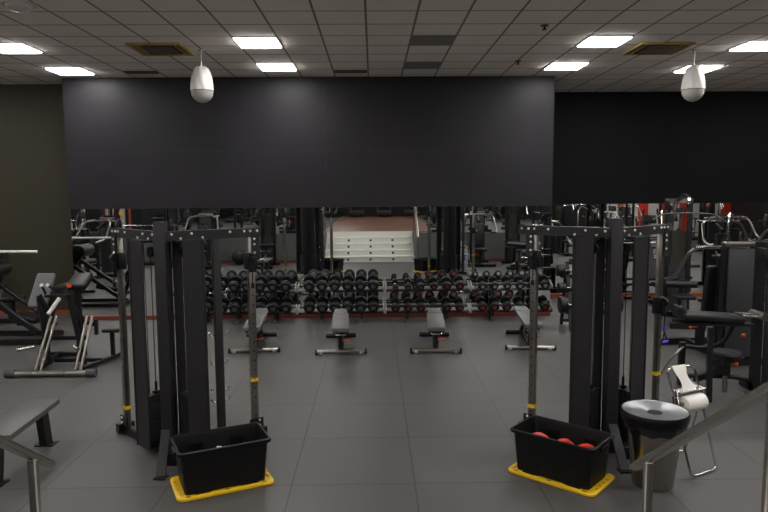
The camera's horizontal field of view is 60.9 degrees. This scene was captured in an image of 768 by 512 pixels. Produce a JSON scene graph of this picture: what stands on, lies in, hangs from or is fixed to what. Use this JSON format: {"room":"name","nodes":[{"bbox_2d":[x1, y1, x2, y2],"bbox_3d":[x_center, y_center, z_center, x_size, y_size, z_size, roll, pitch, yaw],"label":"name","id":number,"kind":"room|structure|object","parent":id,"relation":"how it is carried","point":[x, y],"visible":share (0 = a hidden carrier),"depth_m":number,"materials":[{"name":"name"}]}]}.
{"room":"gym","nodes":[
{"label":"gym","id":0,"kind":"room"},
{"bbox_2d":[0,84,73,310],"bbox_3d":[-10.001,-1.048,12.695,8.420,4.427,0.200,0,6,-1],"label":"wall","id":1,"kind":"structure","parent":0,"point":[34,203],"depth_m":12.62,"materials":[{"name":"brown paint"}]},
{"bbox_2d":[62,76,554,208],"bbox_3d":[-1.344,-2.115,12.380,8.900,2.357,0.900,0,6,-1],"label":"wall","id":2,"kind":"structure","parent":0,"point":[480,131],"depth_m":11.93,"materials":[{"name":"black paint"}]},
{"bbox_2d":[65,149,551,152],"bbox_3d":[-1.355,-1.920,11.945,8.900,0.008,0.003,0,6,-1],"label":"trim","id":3,"kind":"structure","parent":2,"relation":"attached to","point":[529,149],"depth_m":11.96,"materials":[{"name":"grey metal"}]},
{"bbox_2d":[0,297,766,511],"bbox_3d":[1.605,2.388,0.921,31.600,0.200,27.700,0,6,-1],"label":"floor","id":4,"kind":"structure","parent":0,"point":[387,428],"depth_m":6.77,"materials":[{"name":"rubber"}]},
{"bbox_2d":[0,248,25,324],"bbox_3d":[-7.100,0.522,11.896,1.200,1.395,1.900,0,6,-1],"label":"bench","id":5,"kind":"object","parent":4,"relation":"on","point":[5,299],"visible":0.56,"depth_m":11.91,"materials":[{"name":"black metal"}]},
{"bbox_2d":[0,435,55,511],"bbox_3d":[-1.723,1.026,1.966,0.100,2.345,2.862,0,6,-1],"label":"handrail","id":6,"kind":"object","parent":4,"relation":"on","point":[34,459],"visible":1,"depth_m":3.23,"materials":[{"name":"silver metal"}]},
{"bbox_2d":[0,398,59,486],"bbox_3d":[-3.198,1.615,5.759,0.300,0.430,0.968,-1,6,-4],"label":"bench","id":7,"kind":"object","parent":4,"relation":"on","point":[14,422],"visible":0.98,"depth_m":5.84,"materials":[{"name":"grey leather"}]},
{"bbox_2d":[0,250,67,344],"bbox_3d":[-6.195,0.634,10.512,2.194,1.437,1.200,0,6,1],"label":"press","id":8,"kind":"object","parent":4,"relation":"on","point":[24,318],"visible":0.73,"depth_m":10.49,"materials":[{"name":"black metal"}]},
{"bbox_2d":[3,273,120,377],"bbox_3d":[-4.380,0.881,8.961,1.270,1.268,1.242,0,6,-1],"label":"machine","id":9,"kind":"object","parent":4,"relation":"on","point":[44,282],"visible":0.98,"depth_m":8.81,"materials":[{"name":"silver metal"}]},
{"bbox_2d":[109,221,266,480],"bbox_3d":[-1.929,0.747,5.866,1.520,2.120,1.126,0,6,4],"label":"station","id":10,"kind":"object","parent":4,"relation":"on","point":[156,412],"visible":0.94,"depth_m":5.87,"materials":[{"name":"black painted metal"},{"name":"chrome"}]},
{"bbox_2d":[173,285,212,321],"bbox_3d":[-3.414,0.855,11.876,0.709,0.726,0.390,0,6,-1],"label":"dumbbell rack","id":11,"kind":"object","parent":4,"relation":"on","point":[207,293],"visible":0.08,"depth_m":11.86,"materials":[{"name":"black metal"}]},
{"bbox_2d":[205,275,211,291],"bbox_3d":[-3.187,0.495,11.729,0.211,0.284,0.343,0,6,1],"label":"dumbbell","id":12,"kind":"object","parent":11,"relation":"on","point":[208,279],"visible":0.52,"depth_m":11.74,"materials":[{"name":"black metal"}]},
{"bbox_2d":[206,296,212,313],"bbox_3d":[-3.184,0.885,11.767,0.219,0.292,0.346,0,6,1],"label":"dumbbell","id":13,"kind":"object","parent":11,"relation":"on","point":[209,300],"visible":0.64,"depth_m":11.70,"materials":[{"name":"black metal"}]},
{"bbox_2d":[170,422,273,501],"bbox_3d":[-1.333,1.667,5.348,0.768,0.384,0.468,-3,6,-26],"label":"crate","id":14,"kind":"object","parent":4,"relation":"on","point":[205,469],"visible":1,"depth_m":5.22,"materials":[{"name":"black plastic"}]},
{"bbox_2d":[228,308,279,353],"bbox_3d":[-1.948,1.162,10.042,0.750,0.455,1.569,-1,6,-5],"label":"bench","id":15,"kind":"object","parent":4,"relation":"on","point":[261,313],"visible":0.78,"depth_m":9.62,"materials":[{"name":"grey leather"}]},
{"bbox_2d":[223,282,296,323],"bbox_3d":[-2.305,0.846,11.893,1.437,0.726,0.390,0,6,-1],"label":"dumbbell rack","id":16,"kind":"object","parent":4,"relation":"on","point":[239,292],"visible":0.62,"depth_m":11.74,"materials":[{"name":"black metal"},{"name":"dark grey rubber"},{"name":"chrome"}]},
{"bbox_2d":[221,275,228,290],"bbox_3d":[-2.905,0.493,11.733,0.211,0.284,0.343,0,6,1],"label":"dumbbell","id":17,"kind":"object","parent":16,"relation":"on","point":[224,279],"visible":0.54,"depth_m":11.75,"materials":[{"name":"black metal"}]},
{"bbox_2d":[222,296,229,313],"bbox_3d":[-2.902,0.882,11.771,0.219,0.292,0.346,0,6,1],"label":"dumbbell","id":18,"kind":"object","parent":16,"relation":"on","point":[225,300],"visible":0.59,"depth_m":11.78,"materials":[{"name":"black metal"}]},
{"bbox_2d":[228,275,241,291],"bbox_3d":[-2.674,0.491,11.737,0.211,0.284,0.343,0,6,1],"label":"dumbbell","id":19,"kind":"object","parent":16,"relation":"on","point":[236,280],"visible":1,"depth_m":11.64,"materials":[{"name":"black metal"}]},
{"bbox_2d":[229,296,242,313],"bbox_3d":[-2.672,0.880,11.775,0.219,0.292,0.346,0,6,1],"label":"dumbbell","id":20,"kind":"object","parent":16,"relation":"on","point":[236,302],"visible":1,"depth_m":11.66,"materials":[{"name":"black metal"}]},
{"bbox_2d":[255,275,266,291],"bbox_3d":[-2.214,0.487,11.744,0.211,0.284,0.343,0,6,1],"label":"dumbbell","id":21,"kind":"object","parent":16,"relation":"on","point":[261,280],"visible":0.95,"depth_m":11.64,"materials":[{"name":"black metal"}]},
{"bbox_2d":[256,296,267,307],"bbox_3d":[-2.212,0.877,11.782,0.219,0.292,0.346,0,6,1],"label":"dumbbell","id":22,"kind":"object","parent":16,"relation":"on","point":[262,301],"visible":0.8,"depth_m":11.80,"materials":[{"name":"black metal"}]},
{"bbox_2d":[267,275,279,290],"bbox_3d":[-1.987,0.485,11.748,0.211,0.284,0.343,0,6,1],"label":"dumbbell","id":23,"kind":"object","parent":16,"relation":"on","point":[274,280],"visible":1,"depth_m":11.64,"materials":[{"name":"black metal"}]},
{"bbox_2d":[267,296,280,312],"bbox_3d":[-1.984,0.875,11.786,0.219,0.292,0.346,0,6,1],"label":"dumbbell","id":24,"kind":"object","parent":16,"relation":"on","point":[274,302],"visible":0.99,"depth_m":11.68,"materials":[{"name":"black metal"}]},
{"bbox_2d":[280,274,291,290],"bbox_3d":[-1.760,0.483,11.751,0.211,0.284,0.343,0,6,1],"label":"dumbbell","id":25,"kind":"object","parent":16,"relation":"on","point":[286,280],"visible":1,"depth_m":11.64,"materials":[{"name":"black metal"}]},
{"bbox_2d":[280,296,292,312],"bbox_3d":[-1.757,0.873,11.789,0.219,0.292,0.346,0,6,1],"label":"dumbbell","id":26,"kind":"object","parent":16,"relation":"on","point":[287,301],"visible":1,"depth_m":11.68,"materials":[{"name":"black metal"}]},
{"bbox_2d":[83,312,549,319],"bbox_3d":[-1.325,1.125,12.259,8.920,0.075,0.050,0,6,-1],"label":"baseboard","id":27,"kind":"structure","parent":4,"relation":"on","point":[478,314],"depth_m":12.25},
{"bbox_2d":[315,309,366,354],"bbox_3d":[-0.656,1.164,9.933,0.750,0.455,1.569,-1,6,-4],"label":"bench","id":28,"kind":"object","parent":4,"relation":"on","point":[340,319],"visible":1,"depth_m":9.51,"materials":[{"name":"grey leather"}]},
{"bbox_2d":[298,281,383,322],"bbox_3d":[-0.777,0.833,11.917,1.546,0.726,0.390,0,6,-1],"label":"dumbbell rack","id":29,"kind":"object","parent":4,"relation":"on","point":[321,319],"visible":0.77,"depth_m":11.76,"materials":[{"name":"black metal"},{"name":"dark grey rubber"},{"name":"chrome"}]},
{"bbox_2d":[303,296,315,312],"bbox_3d":[-1.339,0.869,11.796,0.219,0.292,0.346,0,6,1],"label":"dumbbell","id":30,"kind":"object","parent":29,"relation":"on","point":[310,301],"visible":1,"depth_m":11.68,"materials":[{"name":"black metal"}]},
{"bbox_2d":[303,274,315,290],"bbox_3d":[-1.341,0.480,11.758,0.211,0.284,0.343,0,6,1],"label":"dumbbell","id":31,"kind":"object","parent":29,"relation":"on","point":[309,280],"visible":1,"depth_m":11.65,"materials":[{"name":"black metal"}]},
{"bbox_2d":[316,274,327,290],"bbox_3d":[-1.111,0.478,11.762,0.211,0.284,0.343,0,6,1],"label":"dumbbell","id":32,"kind":"object","parent":29,"relation":"on","point":[322,280],"visible":1,"depth_m":11.65,"materials":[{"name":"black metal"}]},
{"bbox_2d":[316,295,328,312],"bbox_3d":[-1.108,0.868,11.799,0.219,0.292,0.346,0,6,1],"label":"dumbbell","id":33,"kind":"object","parent":29,"relation":"on","point":[322,306],"visible":1,"depth_m":11.69,"materials":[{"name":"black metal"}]},
{"bbox_2d":[329,274,340,290],"bbox_3d":[-0.881,0.476,11.765,0.211,0.284,0.343,0,6,1],"label":"dumbbell","id":34,"kind":"object","parent":29,"relation":"on","point":[335,279],"visible":1,"depth_m":11.65,"materials":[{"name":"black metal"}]},
{"bbox_2d":[329,295,340,311],"bbox_3d":[-0.879,0.866,11.803,0.219,0.292,0.346,0,6,1],"label":"dumbbell","id":35,"kind":"object","parent":29,"relation":"on","point":[335,301],"visible":0.91,"depth_m":11.69,"materials":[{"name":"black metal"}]},
{"bbox_2d":[342,295,353,311],"bbox_3d":[-0.648,0.864,11.807,0.219,0.292,0.346,0,6,1],"label":"dumbbell","id":36,"kind":"object","parent":29,"relation":"on","point":[348,300],"visible":0.91,"depth_m":11.69,"materials":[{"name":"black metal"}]},
{"bbox_2d":[342,274,353,290],"bbox_3d":[-0.651,0.474,11.769,0.211,0.284,0.343,0,6,1],"label":"dumbbell","id":37,"kind":"object","parent":29,"relation":"on","point":[348,279],"visible":1,"depth_m":11.66,"materials":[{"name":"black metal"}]},
{"bbox_2d":[355,274,365,290],"bbox_3d":[-0.422,0.472,11.773,0.211,0.284,0.343,0,6,1],"label":"dumbbell","id":38,"kind":"object","parent":29,"relation":"on","point":[360,279],"visible":1,"depth_m":11.66,"materials":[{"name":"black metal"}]},
{"bbox_2d":[355,295,366,311],"bbox_3d":[-0.419,0.862,11.810,0.219,0.292,0.346,0,6,1],"label":"dumbbell","id":39,"kind":"object","parent":29,"relation":"on","point":[360,306],"visible":1,"depth_m":11.70,"materials":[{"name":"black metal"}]},
{"bbox_2d":[367,295,378,311],"bbox_3d":[-0.194,0.860,11.814,0.219,0.292,0.346,0,6,1],"label":"dumbbell","id":40,"kind":"object","parent":29,"relation":"on","point":[373,300],"visible":1,"depth_m":11.70,"materials":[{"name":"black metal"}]},
{"bbox_2d":[367,274,378,290],"bbox_3d":[-0.196,0.470,11.776,0.211,0.284,0.343,0,6,1],"label":"dumbbell","id":41,"kind":"object","parent":29,"relation":"on","point":[373,279],"visible":1,"depth_m":11.67,"materials":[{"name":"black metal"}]},
{"bbox_2d":[386,281,469,322],"bbox_3d":[0.786,0.820,11.942,1.510,0.726,0.390,0,6,-1],"label":"dumbbell rack","id":42,"kind":"object","parent":4,"relation":"on","point":[446,292],"visible":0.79,"depth_m":11.80,"materials":[{"name":"black metal"}]},
{"bbox_2d":[391,297,399,311],"bbox_3d":[0.206,0.876,11.831,0.174,0.251,0.326,0,6,0],"label":"dumbbell","id":43,"kind":"object","parent":42,"relation":"on","point":[395,307],"visible":1,"depth_m":11.72,"materials":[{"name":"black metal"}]},
{"bbox_2d":[403,297,412,311],"bbox_3d":[0.434,0.874,11.835,0.174,0.251,0.326,0,6,0],"label":"dumbbell","id":44,"kind":"object","parent":42,"relation":"on","point":[407,301],"visible":1,"depth_m":11.73,"materials":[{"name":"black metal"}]},
{"bbox_2d":[416,296,425,311],"bbox_3d":[0.661,0.872,11.838,0.174,0.251,0.326,0,6,0],"label":"dumbbell","id":45,"kind":"object","parent":42,"relation":"on","point":[420,301],"visible":1,"depth_m":11.74,"materials":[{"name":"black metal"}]},
{"bbox_2d":[429,276,437,289],"bbox_3d":[0.895,0.486,11.808,0.152,0.231,0.315,0,6,0],"label":"dumbbell","id":46,"kind":"object","parent":42,"relation":"on","point":[433,280],"visible":1,"depth_m":11.70,"materials":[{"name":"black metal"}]},
{"bbox_2d":[428,296,438,307],"bbox_3d":[0.897,0.870,11.842,0.174,0.251,0.326,0,6,0],"label":"dumbbell","id":47,"kind":"object","parent":42,"relation":"on","point":[433,301],"visible":0.84,"depth_m":11.87,"materials":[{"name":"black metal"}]},
{"bbox_2d":[441,296,451,311],"bbox_3d":[1.134,0.868,11.846,0.174,0.251,0.326,0,6,0],"label":"dumbbell","id":48,"kind":"object","parent":42,"relation":"on","point":[447,306],"visible":1,"depth_m":11.74,"materials":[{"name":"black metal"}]},
{"bbox_2d":[442,275,451,289],"bbox_3d":[1.131,0.479,11.809,0.164,0.242,0.321,0,6,0],"label":"dumbbell","id":49,"kind":"object","parent":42,"relation":"on","point":[447,285],"visible":1,"depth_m":11.70,"materials":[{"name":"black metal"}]},
{"bbox_2d":[454,296,463,311],"bbox_3d":[1.361,0.866,11.849,0.174,0.251,0.326,0,6,0],"label":"dumbbell","id":50,"kind":"object","parent":42,"relation":"on","point":[459,306],"visible":1,"depth_m":11.74,"materials":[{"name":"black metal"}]},
{"bbox_2d":[454,275,464,289],"bbox_3d":[1.358,0.472,11.809,0.176,0.253,0.327,0,6,0],"label":"dumbbell","id":51,"kind":"object","parent":42,"relation":"on","point":[458,279],"visible":1,"depth_m":11.70,"materials":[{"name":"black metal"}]},
{"bbox_2d":[410,308,461,353],"bbox_3d":[0.780,1.152,9.956,0.750,0.455,1.569,0,6,3],"label":"bench","id":52,"kind":"object","parent":4,"relation":"on","point":[435,320],"visible":1,"depth_m":9.53,"materials":[{"name":"grey leather"}]},
{"bbox_2d":[470,280,552,321],"bbox_3d":[2.314,0.807,11.966,1.473,0.726,0.390,0,6,-1],"label":"dumbbell rack","id":53,"kind":"object","parent":4,"relation":"on","point":[489,289],"visible":0.52,"depth_m":11.82,"materials":[{"name":"black metal"}]},
{"bbox_2d":[476,295,486,310],"bbox_3d":[1.770,0.858,11.853,0.184,0.260,0.330,0,6,0],"label":"dumbbell","id":54,"kind":"object","parent":53,"relation":"on","point":[480,300],"visible":1,"depth_m":11.75,"materials":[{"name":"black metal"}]},
{"bbox_2d":[477,276,486,289],"bbox_3d":[1.768,0.481,11.823,0.148,0.227,0.313,0,6,0],"label":"dumbbell","id":55,"kind":"object","parent":53,"relation":"on","point":[482,285],"visible":1,"depth_m":11.73,"materials":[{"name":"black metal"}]},
{"bbox_2d":[488,295,498,310],"bbox_3d":[1.988,0.857,11.857,0.184,0.260,0.330,0,6,0],"label":"dumbbell","id":56,"kind":"object","parent":53,"relation":"on","point":[492,300],"visible":1,"depth_m":11.75,"materials":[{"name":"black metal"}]},
{"bbox_2d":[489,275,498,289],"bbox_3d":[1.986,0.477,11.825,0.154,0.232,0.316,0,6,0],"label":"dumbbell","id":57,"kind":"object","parent":53,"relation":"on","point":[494,284],"visible":1,"depth_m":11.72,"materials":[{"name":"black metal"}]},
{"bbox_2d":[500,295,511,310],"bbox_3d":[2.216,0.855,11.860,0.184,0.260,0.330,0,6,0],"label":"dumbbell","id":58,"kind":"object","parent":53,"relation":"on","point":[505,300],"visible":1,"depth_m":11.76,"materials":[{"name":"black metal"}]},
{"bbox_2d":[501,275,511,288],"bbox_3d":[2.213,0.472,11.827,0.160,0.238,0.319,0,6,0],"label":"dumbbell","id":59,"kind":"object","parent":53,"relation":"on","point":[505,279],"visible":1,"depth_m":11.72,"materials":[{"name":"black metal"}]},
{"bbox_2d":[513,274,523,288],"bbox_3d":[2.440,0.468,11.829,0.166,0.244,0.322,0,6,0],"label":"dumbbell","id":60,"kind":"object","parent":53,"relation":"on","point":[519,284],"visible":1,"depth_m":11.73,"materials":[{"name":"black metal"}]},
{"bbox_2d":[513,295,524,305],"bbox_3d":[2.443,0.853,11.864,0.184,0.260,0.330,0,6,0],"label":"dumbbell","id":61,"kind":"object","parent":53,"relation":"on","point":[517,300],"visible":0.8,"depth_m":11.89,"materials":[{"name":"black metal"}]},
{"bbox_2d":[538,295,549,310],"bbox_3d":[2.897,0.849,11.871,0.184,0.260,0.330,0,6,0],"label":"dumbbell","id":62,"kind":"object","parent":53,"relation":"on","point":[542,299],"visible":0.95,"depth_m":11.77,"materials":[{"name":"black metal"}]},
{"bbox_2d":[538,274,549,288],"bbox_3d":[2.895,0.459,11.833,0.178,0.255,0.328,0,6,0],"label":"dumbbell","id":63,"kind":"object","parent":53,"relation":"on","point":[542,278],"visible":0.98,"depth_m":11.72,"materials":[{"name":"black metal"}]},
{"bbox_2d":[504,306,556,350],"bbox_3d":[2.198,1.129,10.098,0.750,0.455,1.569,0,6,4],"label":"bench","id":64,"kind":"object","parent":4,"relation":"on","point":[522,312],"visible":0.77,"depth_m":9.73,"materials":[{"name":"grey leather"}]},
{"bbox_2d":[508,415,614,496],"bbox_3d":[1.473,1.640,5.432,0.768,0.384,0.468,5,8,41],"label":"crate","id":65,"kind":"object","parent":4,"relation":"on","point":[551,461],"visible":1,"depth_m":5.32,"materials":[{"name":"black plastic"}]},
{"bbox_2d":[557,206,605,313],"bbox_3d":[3.964,0.025,12.900,1.061,2.043,1.364,1,6,14],"label":"machine","id":66,"kind":"object","parent":4,"relation":"on","point":[560,237],"visible":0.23,"depth_m":12.84,"materials":[{"name":"black metal"}]},
{"bbox_2d":[559,261,605,330],"bbox_3d":[3.411,0.657,11.080,0.680,1.135,0.648,0,6,-1],"label":"rack","id":67,"kind":"object","parent":4,"relation":"on","point":[566,279],"visible":0.42,"depth_m":10.99,"materials":[{"name":"black metal"}]},
{"bbox_2d":[555,264,605,275],"bbox_3d":[3.409,0.236,10.967,1.020,0.200,0.200,0,6,-1],"label":"barbell","id":68,"kind":"object","parent":67,"relation":"on","point":[560,269],"visible":0.48,"depth_m":10.89,"materials":[{"name":"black metal"}]},
{"bbox_2d":[557,283,604,292],"bbox_3d":[3.413,0.525,10.896,1.020,0.170,0.170,0,6,-1],"label":"barbell","id":69,"kind":"object","parent":67,"relation":"on","point":[561,287],"visible":0.48,"depth_m":10.82,"materials":[{"name":"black metal"}]},
{"bbox_2d":[557,296,622,312],"bbox_3d":[3.416,0.802,10.833,1.020,0.280,0.280,0,6,-1],"label":"barbell","id":70,"kind":"object","parent":67,"relation":"on","point":[563,304],"visible":0.56,"depth_m":10.72,"materials":[{"name":"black metal"}]},
{"bbox_2d":[518,218,669,473],"bbox_3d":[2.066,0.714,5.922,1.519,2.120,1.145,0,6,-1],"label":"station","id":71,"kind":"object","parent":4,"relation":"on","point":[589,276],"visible":0.86,"depth_m":5.90,"materials":[{"name":"black metal"}]},
{"bbox_2d":[550,292,702,297],"bbox_3d":[10.040,0.822,14.429,13.880,0.090,0.050,0,6,-1],"label":"baseboard","id":72,"kind":"structure","parent":4,"relation":"on","point":[697,294],"depth_m":14.33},
{"bbox_2d":[622,242,656,303],"bbox_3d":[5.539,0.285,13.405,1.900,1.395,1.200,-1,6,-11],"label":"machine","id":73,"kind":"object","parent":4,"relation":"on","point":[652,262],"visible":0.06,"depth_m":13.54,"materials":[{"name":"black metal"}]},
{"bbox_2d":[620,399,690,491],"bbox_3d":[2.165,1.531,5.247,0.520,0.620,0.520,0,6,-1],"label":"waste bin","id":74,"kind":"object","parent":4,"relation":"on","point":[649,423],"visible":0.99,"depth_m":5.11,"materials":[{"name":"silver metal"}]},
{"bbox_2d":[653,194,723,329],"bbox_3d":[5.262,0.042,11.504,1.135,2.273,1.216,1,6,13],"label":"machine","id":75,"kind":"object","parent":4,"relation":"on","point":[677,292],"visible":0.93,"depth_m":11.94,"materials":[{"name":"black metal"}]},
{"bbox_2d":[667,364,716,476],"bbox_3d":[2.575,1.354,5.607,0.412,0.898,0.508,-2,6,-14],"label":"stand","id":76,"kind":"object","parent":4,"relation":"on","point":[698,401],"visible":0.83,"depth_m":5.45,"materials":[{"name":"silver metal"}]},
{"bbox_2d":[661,212,761,365],"bbox_3d":[4.652,0.386,9.281,1.061,2.043,1.364,-1,6,-5],"label":"machine","id":77,"kind":"object","parent":4,"relation":"on","point":[728,284],"visible":0.65,"depth_m":8.66,"materials":[{"name":"black metal"}]},
{"bbox_2d":[660,241,767,402],"bbox_3d":[4.008,0.725,7.475,1.702,1.760,0.706,0,6,-1],"label":"machine","id":78,"kind":"object","parent":4,"relation":"on","point":[757,377],"visible":0.96,"depth_m":7.51,"materials":[{"name":"black metal"}]},
{"bbox_3d":[-0.151,1.692,2.220,2.980,0.947,1.323,0,6,-1],"label":"staircase","id":79,"kind":"structure","parent":4,"relation":"on","visible":0},
{"bbox_2d":[629,381,767,511],"bbox_3d":[1.401,1.007,2.076,0.100,2.318,2.982,0,6,-1],"label":"handrail","id":80,"kind":"object","parent":79,"relation":"attached to","point":[759,394],"visible":1,"depth_m":2.77,"materials":[{"name":"silver metal"}]},
{"bbox_2d":[0,0,767,91],"bbox_3d":[1.575,-2.216,0.456,31.600,0.200,27.700,0,6,-1],"label":"ceiling","id":81,"kind":"structure","parent":0,"point":[320,37],"depth_m":8.74,"materials":[{"name":"tile"}]},
{"bbox_2d":[1,0,36,12],"bbox_3d":[-3.976,-2.708,7.119,0.340,0.085,0.340,0,6,-1],"label":"dome","id":82,"kind":"object","parent":81,"relation":"attached to","point":[21,6],"visible":1,"depth_m":7.04,"materials":[{"name":"grey plastic"}]},
{"bbox_2d":[0,43,43,53],"bbox_3d":[-5.282,-2.947,9.273,0.600,0.027,0.600,0,6,-1],"label":"recessed light","id":83,"kind":"object","parent":81,"relation":"in","point":[5,48],"visible":1,"depth_m":9.28,"materials":[{"name":"white plastic"}]},
{"bbox_2d":[44,67,94,74],"bbox_3d":[-5.312,-3.127,11.064,0.600,0.027,0.600,0,6,-1],"label":"recessed light","id":84,"kind":"object","parent":81,"relation":"in","point":[59,70],"visible":1,"depth_m":10.99,"materials":[{"name":"white plastic"}]},
{"bbox_2d":[123,71,158,73],"bbox_3d":[-4.175,-3.153,11.231,0.560,0.022,0.200,0,6,-1],"label":"ceiling vent","id":85,"kind":"object","parent":81,"relation":"in","point":[126,72],"visible":1,"depth_m":11.16,"materials":[{"name":"black metal"}]},
{"bbox_2d":[125,42,194,55],"bbox_3d":[-3.204,-2.967,9.398,0.760,0.037,0.760,0,6,-1],"label":"ceiling vent","id":86,"kind":"object","parent":81,"relation":"in","point":[157,48],"visible":1,"depth_m":9.33,"materials":[{"name":"metal"}]},
{"bbox_2d":[142,46,179,53],"bbox_3d":[-3.204,-2.968,9.398,0.400,0.020,0.460,0,6,-1],"label":"grille","id":87,"kind":"object","parent":86,"relation":"attached to","point":[151,49],"depth_m":9.40,"materials":[{"name":"brown"}]},
{"bbox_2d":[190,49,213,102],"bbox_3d":[-2.663,-2.619,9.543,0.332,0.765,0.332,0,6,-1],"label":"speaker","id":88,"kind":"object","parent":81,"relation":"hanging from","point":[201,85],"visible":1,"depth_m":9.45},
{"bbox_2d":[191,90,212,102],"bbox_3d":[-2.661,-2.325,9.572,0.316,0.173,0.316,0,6,-1],"label":"grille","id":89,"kind":"object","parent":88,"relation":"attached to","point":[202,96],"depth_m":9.47,"materials":[{"name":"beige metal"}]},
{"bbox_2d":[232,37,282,47],"bbox_3d":[-1.737,-2.945,9.021,0.600,0.027,0.600,0,6,-1],"label":"recessed light","id":90,"kind":"object","parent":81,"relation":"in","point":[243,42],"visible":1,"depth_m":8.95,"materials":[{"name":"white plastic"}]},
{"bbox_2d":[256,63,296,70],"bbox_3d":[-1.767,-3.125,10.812,0.600,0.027,0.600,0,6,-1],"label":"recessed light","id":91,"kind":"object","parent":81,"relation":"in","point":[263,66],"visible":1,"depth_m":10.70,"materials":[{"name":"white plastic"}]},
{"bbox_2d":[334,70,366,72],"bbox_3d":[-0.575,-3.183,11.288,0.560,0.022,0.200,0,6,-1],"label":"ceiling vent","id":92,"kind":"object","parent":81,"relation":"in","point":[335,71],"visible":1,"depth_m":11.21,"materials":[{"name":"black metal"}]},
{"bbox_2d":[404,62,441,68],"bbox_3d":[0.633,-3.149,10.799,0.580,0.008,0.580,0,6,-1],"label":"tile","id":93,"kind":"structure","parent":81,"relation":"attached to","point":[408,65],"depth_m":10.77,"materials":[{"name":"grey tile"}]},
{"bbox_2d":[410,35,455,45],"bbox_3d":[0.663,-2.968,9.008,0.580,0.008,0.580,0,6,-1],"label":"tile","id":94,"kind":"structure","parent":81,"relation":"attached to","point":[442,40],"depth_m":8.98,"materials":[{"name":"grey tile"}]},
{"bbox_2d":[543,62,589,69],"bbox_3d":[3.032,-3.165,10.888,0.600,0.027,0.600,0,6,-1],"label":"recessed light","id":95,"kind":"object","parent":81,"relation":"in","point":[554,65],"visible":1,"depth_m":10.80,"materials":[{"name":"white plastic"}]},
{"bbox_2d":[576,36,633,46],"bbox_3d":[3.062,-2.985,9.097,0.600,0.027,0.600,0,6,-1],"label":"recessed light","id":96,"kind":"object","parent":81,"relation":"in","point":[591,41],"visible":1,"depth_m":9.03,"materials":[{"name":"white plastic"}]},
{"bbox_2d":[622,42,695,54],"bbox_3d":[4.004,-3.033,9.572,0.760,0.037,0.760,0,6,-1],"label":"ceiling vent","id":97,"kind":"object","parent":81,"relation":"in","point":[643,48],"visible":1,"depth_m":9.49,"materials":[{"name":"gold metal"}]},
{"bbox_2d":[638,45,677,52],"bbox_3d":[4.004,-3.033,9.572,0.400,0.020,0.460,0,6,-1],"label":"grille","id":98,"kind":"object","parent":97,"relation":"attached to","point":[649,48],"depth_m":9.53,"materials":[{"name":"brown"}]},
{"bbox_2d":[681,49,704,101],"bbox_3d":[4.624,-2.690,9.757,0.332,0.765,0.332,-5,8,-41],"label":"speaker","id":99,"kind":"object","parent":81,"relation":"hanging from","point":[693,81],"visible":1,"depth_m":9.66},
{"bbox_2d":[681,89,704,101],"bbox_3d":[4.626,-2.395,9.787,0.316,0.173,0.316,-5,8,-41],"label":"grille","id":100,"kind":"object","parent":99,"relation":"attached to","point":[691,95],"depth_m":9.69,"materials":[{"name":"beige metal"}]},
{"bbox_2d":[673,65,723,72],"bbox_3d":[5.396,-3.216,11.233,0.600,0.027,0.600,0,6,-1],"label":"recessed light","id":101,"kind":"object","parent":81,"relation":"in","point":[706,68],"visible":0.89,"depth_m":11.12,"materials":[{"name":"white plastic"}]},
{"bbox_2d":[728,40,767,50],"bbox_3d":[5.426,-3.035,9.443,0.600,0.027,0.600,0,6,-1],"label":"recessed light","id":102,"kind":"object","parent":81,"relation":"in","point":[753,45],"visible":1,"depth_m":9.41,"materials":[{"name":"white plastic"}]},
{"bbox_2d":[552,91,767,203],"bbox_3d":[10.017,-2.370,14.252,13.880,2.377,0.300,0,6,-1],"label":"wall","id":103,"kind":"structure","parent":0,"point":[609,147],"depth_m":14.04,"materials":[{"name":"black paint"}]},
{"bbox_3d":[-1.329,0.085,12.627,8.900,2.070,0.850,0,6,-1],"label":"wall","id":104,"kind":"structure","parent":0,"visible":0},
{"bbox_2d":[70,206,551,315],"bbox_3d":[-1.317,0.092,12.185,8.885,1.993,0.030,0,6,-1],"label":"wall mirror","id":105,"kind":"object","parent":104,"relation":"attached to","point":[470,242],"visible":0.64,"depth_m":12.15,"materials":[{"name":"clear glass"}]},
{"bbox_3d":[10.031,-0.170,14.499,13.880,2.050,0.250,0,6,-1],"label":"wall","id":106,"kind":"structure","parent":0,"visible":0},
{"bbox_2d":[550,235,573,293],"bbox_3d":[3.885,0.187,14.292,0.488,1.279,0.030,0,6,-1],"label":"wall mirror","id":107,"kind":"object","parent":106,"relation":"attached to","point":[566,246],"depth_m":14.26,"materials":[{"name":"clear glass"}]},
{"bbox_2d":[551,203,663,227],"bbox_3d":[4.859,-0.877,14.201,2.451,0.513,0.030,0,6,-1],"label":"wall mirror","id":108,"kind":"object","parent":106,"relation":"attached to","point":[597,215],"depth_m":14.18,"materials":[{"name":"clear glass"}]},
{"bbox_2d":[622,239,634,292],"bbox_3d":[5.347,0.220,14.320,0.241,1.170,0.030,0,6,-1],"label":"wall mirror","id":109,"kind":"object","parent":106,"relation":"attached to","point":[629,256],"depth_m":14.31,"materials":[{"name":"clear glass"}]},
{"bbox_2d":[669,203,687,230],"bbox_3d":[6.403,-0.849,14.230,0.402,0.590,0.030,0,6,-1],"label":"wall mirror","id":110,"kind":"object","parent":106,"relation":"attached to","point":[678,207],"depth_m":14.22,"materials":[{"name":"clear glass"}]},
{"bbox_2d":[690,203,767,291],"bbox_3d":[7.560,-0.187,14.316,1.671,1.935,0.030,0,6,-1],"label":"wall mirror","id":111,"kind":"object","parent":106,"relation":"attached to","point":[749,222],"depth_m":14.26,"materials":[{"name":"clear glass"}]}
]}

